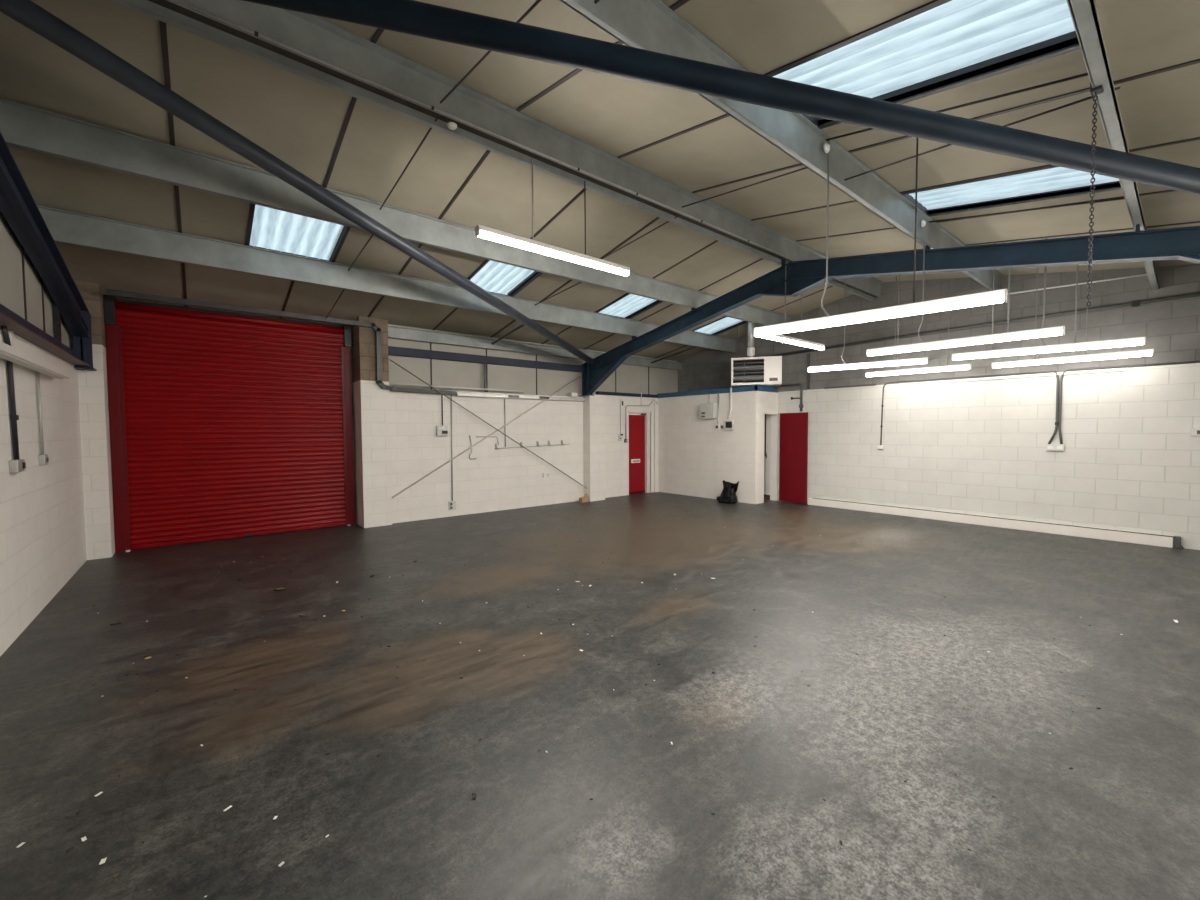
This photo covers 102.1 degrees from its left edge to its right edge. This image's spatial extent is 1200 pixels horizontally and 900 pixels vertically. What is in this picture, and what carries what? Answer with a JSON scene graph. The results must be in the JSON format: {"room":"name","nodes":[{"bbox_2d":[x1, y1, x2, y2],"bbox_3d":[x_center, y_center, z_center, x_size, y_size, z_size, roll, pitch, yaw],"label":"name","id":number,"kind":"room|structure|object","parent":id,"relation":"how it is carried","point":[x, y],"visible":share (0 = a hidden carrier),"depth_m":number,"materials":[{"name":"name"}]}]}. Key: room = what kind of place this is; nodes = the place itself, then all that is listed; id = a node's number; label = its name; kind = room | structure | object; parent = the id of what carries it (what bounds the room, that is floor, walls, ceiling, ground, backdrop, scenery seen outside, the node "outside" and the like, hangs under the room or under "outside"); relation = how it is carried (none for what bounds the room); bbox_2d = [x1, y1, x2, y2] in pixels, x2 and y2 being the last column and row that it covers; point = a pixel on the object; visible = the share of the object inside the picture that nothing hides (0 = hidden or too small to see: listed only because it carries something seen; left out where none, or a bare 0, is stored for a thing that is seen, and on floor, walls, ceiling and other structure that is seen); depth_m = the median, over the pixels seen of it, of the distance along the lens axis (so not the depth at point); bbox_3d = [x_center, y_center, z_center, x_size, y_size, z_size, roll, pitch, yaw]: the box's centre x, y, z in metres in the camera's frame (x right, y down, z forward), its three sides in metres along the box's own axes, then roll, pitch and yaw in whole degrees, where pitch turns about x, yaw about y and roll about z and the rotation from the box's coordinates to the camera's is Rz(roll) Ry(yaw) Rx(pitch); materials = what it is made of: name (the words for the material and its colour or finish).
{"room":"empty warehouse","nodes":[
{"label":"empty warehouse","id":0,"kind":"room"},
{"bbox_2d":[0,210,86,656],"bbox_3d":[-3.542,-0.724,2.275,0.150,4.600,11.050,-2,3,-39],"label":"wall","id":1,"kind":"structure","parent":0,"point":[43,534],"depth_m":4.51,"materials":[{"name":"brick"}]},
{"bbox_2d":[1,326,19,459],"bbox_3d":[-4.732,-0.447,3.899,0.040,1.070,0.179,-2,3,-39],"label":"cable","id":2,"kind":"object","parent":1,"relation":"attached to","point":[13,417],"visible":0.82,"depth_m":3.92,"materials":[{"name":"black plastic"}]},
{"bbox_2d":[9,459,25,472],"bbox_3d":[-4.766,0.129,3.974,0.060,0.100,0.200,-2,3,-39],"label":"wall socket","id":3,"kind":"object","parent":1,"relation":"attached to","point":[15,466],"visible":0.96,"depth_m":3.91,"materials":[{"name":"white plastic"}]},
{"bbox_2d":[0,331,70,378],"bbox_3d":[-4.854,-0.842,4.106,0.150,0.278,2.550,-2,3,-39],"label":"fitting","id":4,"kind":"object","parent":1,"relation":"attached to","point":[7,352],"visible":0.95,"depth_m":3.98,"materials":[{"name":"white paint"}]},
{"bbox_2d":[36,371,43,454],"bbox_3d":[-5.319,-0.349,4.610,0.022,0.801,0.052,-2,3,-39],"label":"conduit","id":5,"kind":"object","parent":1,"relation":"attached to","point":[37,373],"visible":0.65,"depth_m":4.60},
{"bbox_2d":[39,454,48,464],"bbox_3d":[-5.338,0.094,4.662,0.050,0.100,0.140,-2,3,-39],"label":"wall socket","id":6,"kind":"object","parent":1,"relation":"attached to","point":[43,459],"visible":0.97,"depth_m":4.61,"materials":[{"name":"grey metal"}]},
{"bbox_2d":[0,304,88,365],"bbox_3d":[-3.302,-1.001,2.190,0.130,0.173,10.330,-2,3,-39],"label":"rail","id":7,"kind":"object","parent":1,"relation":"attached to","point":[21,327],"visible":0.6,"depth_m":4.45,"materials":[{"name":"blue metal"}]},
{"bbox_2d":[52,299,61,342],"bbox_3d":[-6.066,-1.441,5.419,0.045,0.475,0.090,-2,3,-39],"label":"post","id":8,"kind":"object","parent":7,"relation":"on","point":[56,311],"visible":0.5,"depth_m":5.39,"materials":[{"name":"black metal"}]},
{"bbox_2d":[0,132,96,370],"bbox_3d":[-3.324,-1.723,2.192,0.200,1.690,10.440,-2,3,-39],"label":"steel beam","id":9,"kind":"structure","parent":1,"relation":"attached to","point":[18,206],"depth_m":4.62,"materials":[{"name":"blue metal"}]},
{"bbox_2d":[0,0,595,364],"bbox_3d":[-1.710,-2.183,6.575,0.136,0.934,9.213,1,2,20],"label":"brace","id":10,"kind":"object","parent":1,"relation":"attached to","point":[27,13],"visible":1,"depth_m":3.52,"materials":[{"name":"metal"}]},
{"bbox_2d":[242,0,1199,194],"bbox_3d":[1.383,-1.990,2.812,9.259,1.006,0.135,-1,2,-8],"label":"brace","id":11,"kind":"object","parent":1,"relation":"attached to","point":[411,17],"visible":1,"depth_m":2.67,"materials":[{"name":"blue paint"}]},
{"bbox_2d":[74,281,677,559],"bbox_3d":[-2.303,-0.571,9.971,11.527,3.660,0.632,-2,3,-38],"label":"wall","id":12,"kind":"structure","parent":0,"point":[396,444],"depth_m":9.39,"materials":[{"name":"white brick"}]},
{"bbox_2d":[103,295,354,552],"bbox_3d":[-5.528,-0.378,7.589,3.025,3.500,0.160,-2,3,-39],"label":"roller shutter","id":13,"kind":"object","parent":12,"relation":"attached to","point":[223,426],"visible":1,"depth_m":7.41,"materials":[{"name":"red paint"}]},
{"bbox_2d":[107,289,455,394],"bbox_3d":[-4.543,-1.559,7.758,4.668,1.162,0.198,-2,3,-39],"label":"cable trunking","id":14,"kind":"object","parent":12,"relation":"attached to","point":[114,293],"visible":1,"depth_m":7.44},
{"bbox_2d":[436,426,447,435],"bbox_3d":[-2.992,-0.365,9.180,0.200,0.190,0.100,-2,3,-39],"label":"switch","id":15,"kind":"object","parent":12,"relation":"attached to","point":[440,430],"visible":1,"depth_m":9.14,"materials":[{"name":"white plastic"}]},
{"bbox_2d":[451,395,452,500],"bbox_3d":[-2.853,-0.018,9.346,0.041,2.070,0.026,-2,3,-39],"label":"conduit","id":16,"kind":"object","parent":12,"relation":"attached to","point":[451,395],"visible":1,"depth_m":9.34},
{"bbox_2d":[449,501,455,509],"bbox_3d":[-2.852,1.072,9.383,0.140,0.170,0.045,-2,3,-39],"label":"wall socket","id":17,"kind":"object","parent":12,"relation":"attached to","point":[452,504],"visible":1,"depth_m":9.37,"materials":[{"name":"white plastic"}]},
{"bbox_2d":[390,383,523,391],"bbox_3d":[-2.654,-1.202,9.414,2.700,0.042,0.032,-2,3,-39],"label":"conduit","id":18,"kind":"object","parent":12,"relation":"attached to","point":[390,383],"visible":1,"depth_m":9.30,"materials":[{"name":"white plastic"}]},
{"bbox_2d":[388,346,581,391],"bbox_3d":[-2.110,-1.531,9.930,4.295,0.720,0.135,-2,3,-39],"label":"rail","id":19,"kind":"object","parent":12,"relation":"attached to","point":[395,351],"visible":0.91,"depth_m":9.69,"materials":[{"name":"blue metal"}]},
{"bbox_2d":[392,376,581,497],"bbox_3d":[-2.057,-0.435,9.968,4.355,2.501,0.035,-2,3,-39],"label":"brace","id":20,"kind":"object","parent":12,"relation":"attached to","point":[581,376],"visible":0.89,"depth_m":9.68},
{"bbox_2d":[389,359,586,487],"bbox_3d":[-1.980,-0.340,9.895,4.371,2.629,0.022,-2,3,-40],"label":"brace","id":21,"kind":"object","parent":12,"relation":"attached to","point":[389,359],"visible":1,"depth_m":9.59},
{"bbox_2d":[445,390,582,397],"bbox_3d":[-2.112,-1.156,9.994,4.330,0.025,0.115,-2,3,-39],"label":"trim","id":22,"kind":"structure","parent":12,"relation":"attached to","point":[445,390],"depth_m":10.17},
{"bbox_2d":[455,392,584,401],"bbox_3d":[-1.570,-1.119,10.305,3.100,0.070,0.124,-2,3,-39],"label":"trunking","id":23,"kind":"object","parent":12,"relation":"attached to","point":[463,394],"visible":0.91,"depth_m":10.13,"materials":[{"name":"white plastic"}]},
{"bbox_2d":[495,440,568,448],"bbox_3d":[-1.413,-0.119,10.492,1.880,0.164,0.090,-2,3,-39],"label":"hook rail","id":24,"kind":"object","parent":12,"relation":"attached to","point":[496,447],"visible":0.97,"depth_m":10.53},
{"bbox_2d":[388,326,682,369],"bbox_3d":[-0.721,-2.185,10.940,7.740,0.190,0.140,-2,3,-39],"label":"beam","id":25,"kind":"structure","parent":12,"relation":"attached to","point":[394,332],"depth_m":9.86,"materials":[{"name":"metal"}]},
{"bbox_2d":[492,324,524,344],"bbox_3d":[-1.615,-2.241,9.117,0.044,0.304,1.668,-2,3,-41],"label":"strut","id":26,"kind":"object","parent":25,"relation":"attached to","point":[522,325],"visible":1,"depth_m":9.24,"materials":[{"name":"grey metal"}]},
{"bbox_2d":[651,346,696,363],"bbox_3d":[1.886,-2.376,11.987,0.044,0.304,1.668,-2,3,-41],"label":"strut","id":27,"kind":"object","parent":25,"relation":"attached to","point":[694,346],"visible":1,"depth_m":12.03,"materials":[{"name":"grey metal"}]},
{"bbox_2d":[596,391,657,397],"bbox_3d":[0.710,-1.396,12.293,2.020,0.080,0.130,-2,3,-39],"label":"trim","id":28,"kind":"structure","parent":12,"relation":"attached to","point":[597,392],"depth_m":12.15,"materials":[{"name":"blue metal"}]},
{"bbox_2d":[629,413,645,493],"bbox_3d":[0.947,0.086,12.609,0.640,2.070,0.115,-2,3,-39],"label":"door","id":29,"kind":"structure","parent":12,"relation":"in","point":[636,420],"depth_m":12.64,"materials":[{"name":"red paint"}]},
{"bbox_2d":[625,399,653,438],"bbox_3d":[1.033,-0.809,12.495,1.016,1.038,0.024,-2,3,-39],"label":"conduit","id":30,"kind":"object","parent":12,"relation":"attached to","point":[653,399],"visible":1,"depth_m":12.20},
{"bbox_2d":[628,399,658,492],"bbox_3d":[1.074,-0.098,12.690,1.070,2.460,0.250,-2,3,-39],"label":"trim","id":31,"kind":"structure","parent":12,"relation":"attached to","point":[648,422],"depth_m":12.83,"materials":[{"name":"white paint"}]},
{"bbox_2d":[581,224,1199,395],"bbox_3d":[2.906,-2.027,7.297,0.210,1.822,10.340,-2,3,-39],"label":"steel beam","id":32,"kind":"structure","parent":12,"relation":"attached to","point":[1182,243],"depth_m":5.89,"materials":[{"name":"blue metal"}]},
{"bbox_2d":[37,205,734,352],"bbox_3d":[-1.089,-2.410,8.424,11.495,0.303,0.099,-2,3,-39],"label":"purlin","id":33,"kind":"object","parent":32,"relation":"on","point":[65,227],"visible":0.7,"depth_m":6.19,"materials":[{"name":"metal"}]},
{"bbox_2d":[0,98,793,325],"bbox_3d":[-0.120,-2.636,7.231,11.495,0.295,0.108,-2,3,-39],"label":"purlin","id":34,"kind":"object","parent":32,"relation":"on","point":[22,126],"visible":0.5,"depth_m":4.64,"materials":[{"name":"metal"}]},
{"bbox_2d":[348,234,372,270],"bbox_3d":[-2.910,-2.436,5.929,0.016,0.096,1.531,-2,3,-39],"label":"rod","id":35,"kind":"object","parent":34,"relation":"attached to","point":[372,234],"visible":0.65,"depth_m":5.95,"materials":[{"name":"metal"}]},
{"bbox_2d":[109,0,884,300],"bbox_3d":[0.998,-2.919,5.853,11.495,0.300,0.230,-2,3,-39],"label":"purlin","id":36,"kind":"object","parent":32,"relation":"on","point":[312,35],"visible":0.98,"depth_m":3.98,"materials":[{"name":"metal"}]},
{"bbox_2d":[380,114,439,209],"bbox_3d":[-1.857,-2.685,4.633,0.016,0.146,1.796,-2,3,-39],"label":"rod","id":37,"kind":"object","parent":36,"relation":"attached to","point":[438,116],"visible":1,"depth_m":4.52,"materials":[{"name":"metal"}]},
{"bbox_2d":[447,122,456,129],"bbox_3d":[-1.226,-2.678,4.022,0.084,0.030,0.084,-2,3,-39],"label":"junction box","id":38,"kind":"object","parent":36,"relation":"attached to","point":[451,125],"visible":1,"depth_m":4.00,"materials":[{"name":"white plastic"}]},
{"bbox_2d":[173,0,783,255],"bbox_3d":[-0.330,-2.765,4.692,7.900,0.021,0.020,-2,3,-39],"label":"conduit","id":39,"kind":"object","parent":36,"relation":"attached to","point":[255,33],"visible":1,"depth_m":3.79,"materials":[{"name":"grey metal"}]},
{"bbox_2d":[440,0,540,103],"bbox_3d":[-0.698,-2.679,3.220,0.016,0.216,1.832,-2,3,-40],"label":"rod","id":40,"kind":"object","parent":36,"relation":"attached to","point":[534,5],"visible":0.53,"depth_m":3.37,"materials":[{"name":"metal"}]},
{"bbox_2d":[475,159,629,276],"bbox_3d":[-0.385,-2.310,4.765,1.780,0.845,0.080,-2,3,-39],"label":"light","id":41,"kind":"object","parent":36,"relation":"hanging from","point":[481,231],"visible":1,"depth_m":4.65,"materials":[{"name":"white plastic"}]},
{"bbox_2d":[478,231,628,275],"bbox_3d":[-0.383,-1.907,4.781,1.740,0.039,0.080,-2,3,-39],"label":"diffuser","id":42,"kind":"object","parent":41,"relation":"attached to","point":[491,235],"depth_m":4.68,"materials":[{"name":"plastic"}]},
{"bbox_2d":[601,214,680,258],"bbox_3d":[0.408,-2.771,6.490,0.016,0.146,1.796,-2,3,-39],"label":"rod","id":43,"kind":"object","parent":36,"relation":"attached to","point":[680,214],"visible":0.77,"depth_m":6.34,"materials":[{"name":"metal"}]},
{"bbox_2d":[682,167,806,207],"bbox_3d":[1.567,-2.765,5.077,0.016,0.216,1.832,-2,3,-40],"label":"rod","id":44,"kind":"object","parent":36,"relation":"attached to","point":[804,167],"visible":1,"depth_m":5.08,"materials":[{"name":"metal"}]},
{"bbox_2d":[560,0,1002,290],"bbox_3d":[2.193,-2.561,4.413,11.495,0.292,0.090,-2,3,-39],"label":"purlin","id":45,"kind":"object","parent":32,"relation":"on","point":[650,25],"visible":0.67,"depth_m":3.74,"materials":[{"name":"metal"}]},
{"bbox_2d":[866,245,1064,356],"bbox_3d":[4.135,-1.978,5.646,0.080,1.545,1.883,-2,3,-41],"label":"light","id":46,"kind":"object","parent":45,"relation":"hanging from","point":[1059,330],"visible":0.98,"depth_m":5.53,"materials":[{"name":"white plastic"}]},
{"bbox_2d":[868,329,1061,355],"bbox_3d":[4.138,-1.232,5.676,0.080,0.052,1.843,-2,3,-41],"label":"diffuser","id":47,"kind":"object","parent":46,"relation":"attached to","point":[1037,333],"depth_m":5.55,"materials":[{"name":"plastic"}]},
{"bbox_2d":[844,86,1120,180],"bbox_3d":[2.781,-2.393,3.770,0.016,0.126,1.731,-2,3,-39],"label":"rod","id":48,"kind":"object","parent":45,"relation":"attached to","point":[1117,88],"visible":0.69,"depth_m":3.52,"materials":[{"name":"metal"}]},
{"bbox_2d":[1066,0,1159,289],"bbox_3d":[3.268,-2.209,3.119,11.495,0.300,0.126,-2,3,-39],"label":"purlin","id":49,"kind":"object","parent":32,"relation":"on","point":[1084,15],"visible":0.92,"depth_m":2.73,"materials":[{"name":"metal"}]},
{"bbox_2d":[826,73,1087,140],"bbox_3d":[2.516,-2.494,3.568,0.018,0.308,1.667,-2,3,-43],"label":"conduit","id":50,"kind":"object","parent":49,"relation":"attached to","point":[1084,74],"visible":0.65,"depth_m":3.33,"materials":[{"name":"metal"}]},
{"bbox_2d":[929,197,1124,222],"bbox_3d":[4.487,-2.554,5.185,0.020,0.320,1.665,-2,3,-41],"label":"conduit","id":51,"kind":"object","parent":49,"relation":"attached to","point":[1122,198],"visible":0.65,"depth_m":5.12,"materials":[{"name":"metal"}]},
{"bbox_2d":[1086,82,1103,306],"bbox_3d":[2.823,-1.480,2.776,0.080,1.295,0.050,-2,3,-39],"label":"chain","id":52,"kind":"object","parent":49,"relation":"hanging from","point":[1097,90],"visible":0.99,"depth_m":2.78,"materials":[{"name":"black metal"}]},
{"bbox_2d":[0,492,1199,899],"bbox_3d":[0.996,1.462,6.049,12.120,0.120,11.300,-2,3,-39],"label":"floor","id":53,"kind":"structure","parent":0,"point":[917,704],"depth_m":2.81,"materials":[{"name":"paint"}]},
{"bbox_2d":[579,492,588,502],"bbox_3d":[-0.369,1.091,11.212,0.195,0.219,0.130,-2,3,-39],"label":"cardboard box","id":54,"kind":"object","parent":53,"relation":"on","point":[586,498],"visible":1,"depth_m":11.17,"materials":[{"name":"cardboard"}]},
{"bbox_2d":[68,519,1122,896],"bbox_3d":[-0.005,1.435,5.290,8.356,0.005,7.513,-2,3,-39],"label":"grit","id":55,"kind":"object","parent":53,"relation":"on","point":[905,781],"visible":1,"depth_m":3.14,"materials":[{"name":"white paper"}]},
{"bbox_2d":[717,480,738,503],"bbox_3d":[2.894,0.940,10.963,0.320,0.508,0.464,-2,3,-39],"label":"bag","id":56,"kind":"object","parent":53,"relation":"on","point":[728,494],"visible":1,"depth_m":10.86,"materials":[{"name":"black"}]},
{"bbox_2d":[1173,536,1180,548],"bbox_3d":[7.900,1.262,6.640,0.075,0.160,0.065,-2,3,-39],"label":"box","id":57,"kind":"object","parent":53,"relation":"on","point":[1177,540],"visible":1,"depth_m":6.62,"materials":[{"name":"grey metal"}]},
{"bbox_2d":[0,0,1199,360],"bbox_3d":[0.979,-2.603,5.920,11.870,1.046,11.050,-2,3,-39],"label":"ceiling","id":58,"kind":"structure","parent":0,"point":[342,142],"depth_m":4.47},
{"bbox_2d":[245,203,350,262],"bbox_3d":[-3.456,-2.616,5.585,0.990,0.385,1.720,-2,3,-39],"label":"rooflight","id":59,"kind":"object","parent":58,"relation":"attached to","point":[272,229],"visible":0.34,"depth_m":5.81,"materials":[{"name":"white plastic"}]},
{"bbox_2d":[459,259,541,296],"bbox_3d":[-1.388,-2.695,7.280,0.960,0.385,1.720,-2,3,-39],"label":"rooflight","id":60,"kind":"object","parent":58,"relation":"attached to","point":[492,276],"visible":0.24,"depth_m":7.52,"materials":[{"name":"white plastic"}]},
{"bbox_2d":[596,293,662,318],"bbox_3d":[0.683,-2.774,8.978,0.920,0.385,1.720,-2,3,-39],"label":"rooflight","id":61,"kind":"object","parent":58,"relation":"attached to","point":[629,304],"visible":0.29,"depth_m":9.25,"materials":[{"name":"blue plastic"}]},
{"bbox_2d":[692,316,747,335],"bbox_3d":[2.828,-2.857,10.737,0.870,0.385,1.720,-2,3,-39],"label":"rooflight","id":62,"kind":"object","parent":58,"relation":"attached to","point":[718,325],"visible":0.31,"depth_m":11.01,"materials":[{"name":"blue plastic"}]},
{"bbox_2d":[731,322,781,386],"bbox_3d":[3.466,-2.189,10.777,1.057,1.499,0.403,0,2,16],"label":"heater","id":63,"kind":"object","parent":58,"relation":"hanging from","point":[750,370],"visible":0.98,"depth_m":10.66,"materials":[{"name":"white paint"}]},
{"bbox_2d":[733,359,763,382],"bbox_3d":[3.269,-1.734,10.679,0.413,0.510,0.564,-2,3,-39],"label":"grille","id":64,"kind":"object","parent":63,"relation":"attached to","point":[744,370],"depth_m":10.68,"materials":[{"name":"grey metal"}]},
{"bbox_2d":[759,331,824,349],"bbox_3d":[2.966,-1.733,7.487,1.912,0.228,0.080,-2,3,-39],"label":"light","id":65,"kind":"object","parent":58,"relation":"hanging from","point":[792,340],"depth_m":7.49,"materials":[{"name":"white plastic"}]},
{"bbox_2d":[762,335,823,349],"bbox_3d":[3.014,-1.660,7.528,1.760,0.039,0.080,-2,3,-39],"label":"diffuser","id":66,"kind":"object","parent":65,"relation":"attached to","point":[780,338],"depth_m":7.48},
{"bbox_2d":[807,275,927,371],"bbox_3d":[4.368,-2.252,8.001,1.761,1.790,0.080,1,3,38],"label":"light","id":67,"kind":"object","parent":58,"relation":"hanging from","point":[897,362],"visible":0.95,"depth_m":7.98,"materials":[{"name":"white plastic"}]},
{"bbox_2d":[809,360,926,371],"bbox_3d":[4.372,-1.384,8.036,1.721,0.052,0.080,1,3,38],"label":"diffuser","id":68,"kind":"object","parent":67,"relation":"attached to","point":[890,362],"depth_m":7.99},
{"bbox_2d":[754,137,1007,337],"bbox_3d":[2.179,-1.860,4.021,1.866,1.590,0.080,2,3,43],"label":"light","id":69,"kind":"object","parent":58,"relation":"hanging from","point":[995,296],"visible":0.99,"depth_m":3.88,"materials":[{"name":"white plastic"}]},
{"bbox_2d":[755,294,1003,336],"bbox_3d":[2.183,-1.092,4.052,1.826,0.052,0.080,2,3,43],"label":"diffuser","id":70,"kind":"object","parent":69,"relation":"attached to","point":[980,299],"depth_m":3.91,"materials":[{"name":"plastic"}]},
{"bbox_2d":[865,276,970,376],"bbox_3d":[5.603,-2.255,8.600,0.080,1.785,1.598,-3,3,-45],"label":"light","id":71,"kind":"object","parent":58,"relation":"hanging from","point":[962,366],"visible":1,"depth_m":8.56,"materials":[{"name":"white plastic"}]},
{"bbox_2d":[866,366,969,376],"bbox_3d":[5.607,-1.389,8.635,0.080,0.052,1.558,-3,3,-45],"label":"diffuser","id":72,"kind":"object","parent":71,"relation":"attached to","point":[938,368],"depth_m":8.59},
{"bbox_2d":[763,0,1080,128],"bbox_3d":[1.993,-2.569,3.162,0.960,0.396,1.780,-2,3,-39],"label":"rooflight","id":73,"kind":"object","parent":58,"relation":"attached to","point":[935,41],"visible":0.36,"depth_m":3.07,"materials":[{"name":"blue plastic"}]},
{"bbox_2d":[901,166,1121,216],"bbox_3d":[4.064,-2.648,4.860,0.920,0.396,1.780,-2,3,-39],"label":"rooflight","id":74,"kind":"object","parent":58,"relation":"attached to","point":[1049,179],"visible":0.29,"depth_m":4.92,"materials":[{"name":"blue plastic"}]},
{"bbox_2d":[952,238,1145,360],"bbox_3d":[5.579,-1.993,6.138,1.802,1.530,0.080,2,3,42],"label":"light","id":75,"kind":"object","parent":58,"relation":"hanging from","point":[1138,340],"visible":0.91,"depth_m":6.10,"materials":[{"name":"white plastic"}]},
{"bbox_2d":[953,340,1142,359],"bbox_3d":[5.583,-1.255,6.168,1.762,0.052,0.080,2,3,42],"label":"diffuser","id":76,"kind":"object","parent":75,"relation":"attached to","point":[1107,343],"depth_m":6.09,"materials":[{"name":"plastic"}]},
{"bbox_2d":[992,265,1153,367],"bbox_3d":[6.892,-2.036,7.155,0.080,1.480,1.723,-2,3,-41],"label":"light","id":77,"kind":"object","parent":58,"relation":"hanging from","point":[1146,352],"visible":0.99,"depth_m":7.08,"materials":[{"name":"white plastic"}]},
{"bbox_2d":[993,352,1151,367],"bbox_3d":[6.896,-1.323,7.184,0.080,0.052,1.683,-2,3,-41],"label":"diffuser","id":78,"kind":"object","parent":77,"relation":"attached to","point":[1111,355],"depth_m":7.12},
{"bbox_2d":[658,390,777,503],"bbox_3d":[2.832,-0.124,12.114,0.900,2.540,2.970,-2,3,-39],"label":"wall","id":79,"kind":"structure","parent":0,"point":[695,457],"depth_m":11.56,"materials":[{"name":"white brick"}]},
{"bbox_2d":[700,403,716,418],"bbox_3d":[2.575,-0.931,11.570,0.140,0.360,0.400,-2,3,-39],"label":"box","id":80,"kind":"object","parent":79,"relation":"attached to","point":[707,410],"visible":1,"depth_m":11.49,"materials":[{"name":"white plastic"}]},
{"bbox_2d":[657,384,774,397],"bbox_3d":[2.746,-1.424,11.977,0.730,0.120,3.000,-2,3,-39],"label":"trim","id":81,"kind":"structure","parent":79,"relation":"on","point":[756,387],"depth_m":11.32,"materials":[{"name":"blue paint"}]},
{"bbox_2d":[724,420,733,429],"bbox_3d":[2.963,-0.572,11.176,0.060,0.220,0.250,-2,3,-39],"label":"thermostat","id":82,"kind":"object","parent":79,"relation":"attached to","point":[728,424],"visible":1,"depth_m":11.14,"materials":[{"name":"white plastic"}]},
{"bbox_2d":[728,387,731,417],"bbox_3d":[2.980,-1.088,11.132,0.044,0.716,0.103,-2,3,-39],"label":"conduit","id":83,"kind":"object","parent":79,"relation":"attached to","point":[730,387],"visible":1,"depth_m":11.09,"materials":[{"name":"white plastic"}]},
{"bbox_2d":[765,414,770,494],"bbox_3d":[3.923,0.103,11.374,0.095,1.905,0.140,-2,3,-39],"label":"door","id":84,"kind":"structure","parent":79,"relation":"in","point":[767,416],"depth_m":11.37,"materials":[{"name":"beige paint"}]},
{"bbox_2d":[765,413,777,500],"bbox_3d":[3.856,0.167,11.120,0.525,2.030,0.160,-2,3,-39],"label":"trim","id":85,"kind":"structure","parent":79,"relation":"attached to","point":[774,416],"depth_m":11.25,"materials":[{"name":"white paint"}]},
{"bbox_2d":[678,264,1199,549],"bbox_3d":[5.561,-1.067,9.609,0.200,4.600,10.850,-2,3,-39],"label":"wall","id":86,"kind":"structure","parent":0,"point":[1129,461],"depth_m":7.94,"materials":[{"name":"brick"}]},
{"bbox_2d":[781,383,802,410],"bbox_3d":[4.316,-1.172,10.903,0.089,0.618,0.524,-2,3,-39],"label":"gas pipe","id":87,"kind":"object","parent":86,"relation":"attached to","point":[799,384],"visible":1,"depth_m":10.72,"materials":[{"name":"grey metal"}]},
{"bbox_2d":[779,412,807,503],"bbox_3d":[4.327,0.169,10.888,0.042,2.000,0.691,-2,3,-35],"label":"door","id":88,"kind":"structure","parent":86,"relation":"in","point":[793,455],"depth_m":10.85,"materials":[{"name":"paint"}]},
{"bbox_2d":[806,354,809,388],"bbox_3d":[4.556,-1.718,10.611,0.045,0.770,0.050,-2,3,-39],"label":"post","id":89,"kind":"object","parent":86,"relation":"attached to","point":[808,355],"visible":0.71,"depth_m":10.59,"materials":[{"name":"grey metal"}]},
{"bbox_2d":[824,384,875,388],"bbox_3d":[5.117,-1.306,9.967,0.020,0.037,1.020,-2,3,-39],"label":"wall strip","id":90,"kind":"object","parent":86,"relation":"attached to","point":[862,384],"visible":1,"depth_m":9.94,"materials":[{"name":"grey metal"}]},
{"bbox_2d":[880,371,1056,444],"bbox_3d":[6.298,-0.672,8.537,0.029,1.229,2.516,-2,3,-39],"label":"conduit","id":91,"kind":"object","parent":86,"relation":"attached to","point":[882,405],"visible":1,"depth_m":8.82,"materials":[{"name":"grey metal"}]},
{"bbox_2d":[761,292,1199,356],"bbox_3d":[6.209,-2.110,8.518,0.079,0.134,7.800,-2,3,-39],"label":"pipe","id":92,"kind":"object","parent":86,"relation":"attached to","point":[1136,303],"visible":0.92,"depth_m":7.83,"materials":[{"name":"grey metal"}]},
{"bbox_2d":[808,498,1172,547],"bbox_3d":[6.234,1.196,8.670,0.085,0.145,5.180,-2,3,-39],"label":"baseboard","id":93,"kind":"structure","parent":86,"relation":"attached to","point":[1162,541],"depth_m":7.97,"materials":[{"name":"paint"}]},
{"bbox_2d":[813,498,1184,548],"bbox_3d":[6.269,1.190,8.566,0.049,0.154,5.185,-2,3,-39],"label":"cable","id":94,"kind":"object","parent":93,"relation":"on","point":[813,498],"visible":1,"depth_m":7.90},
{"bbox_2d":[940,368,1128,382],"bbox_3d":[6.851,-1.194,7.848,0.030,0.042,2.300,-2,3,-39],"label":"mini trunking","id":95,"kind":"object","parent":86,"relation":"attached to","point":[1114,369],"visible":1,"depth_m":7.71,"materials":[{"name":"white plastic"}]},
{"bbox_2d":[1036,371,1058,443],"bbox_3d":[7.033,-0.667,7.638,0.042,1.155,0.286,-2,3,-39],"label":"cable","id":96,"kind":"object","parent":86,"relation":"attached to","point":[1057,375],"visible":1,"depth_m":7.54,"materials":[{"name":"grey plastic"}]},
{"bbox_2d":[1046,444,1064,450],"bbox_3d":[7.110,-0.039,7.571,0.050,0.098,0.208,-2,3,-39],"label":"socket","id":97,"kind":"object","parent":86,"relation":"attached to","point":[1049,447],"visible":1,"depth_m":7.55,"materials":[{"name":"white plastic"}]},
{"bbox_2d":[1007,274,1146,294],"bbox_3d":[7.059,-2.522,7.518,0.024,0.104,1.901,-2,3,-39],"label":"conduit","id":98,"kind":"object","parent":86,"relation":"attached to","point":[1141,274],"visible":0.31,"depth_m":7.29,"materials":[{"name":"white plastic"}]},
{"bbox_2d":[1058,360,1199,443],"bbox_3d":[7.924,-0.632,6.562,0.032,1.155,2.521,-2,3,-39],"label":"cable","id":99,"kind":"object","parent":86,"relation":"attached to","point":[1196,361],"visible":1,"depth_m":7.24,"materials":[{"name":"grey plastic"}]},
{"bbox_2d":[1190,428,1199,435],"bbox_3d":[7.990,-0.238,6.488,0.050,0.100,0.120,-2,3,-39],"label":"wall socket","id":100,"kind":"object","parent":86,"relation":"attached to","point":[1194,431],"visible":1,"depth_m":6.49,"materials":[{"name":"white plastic"}]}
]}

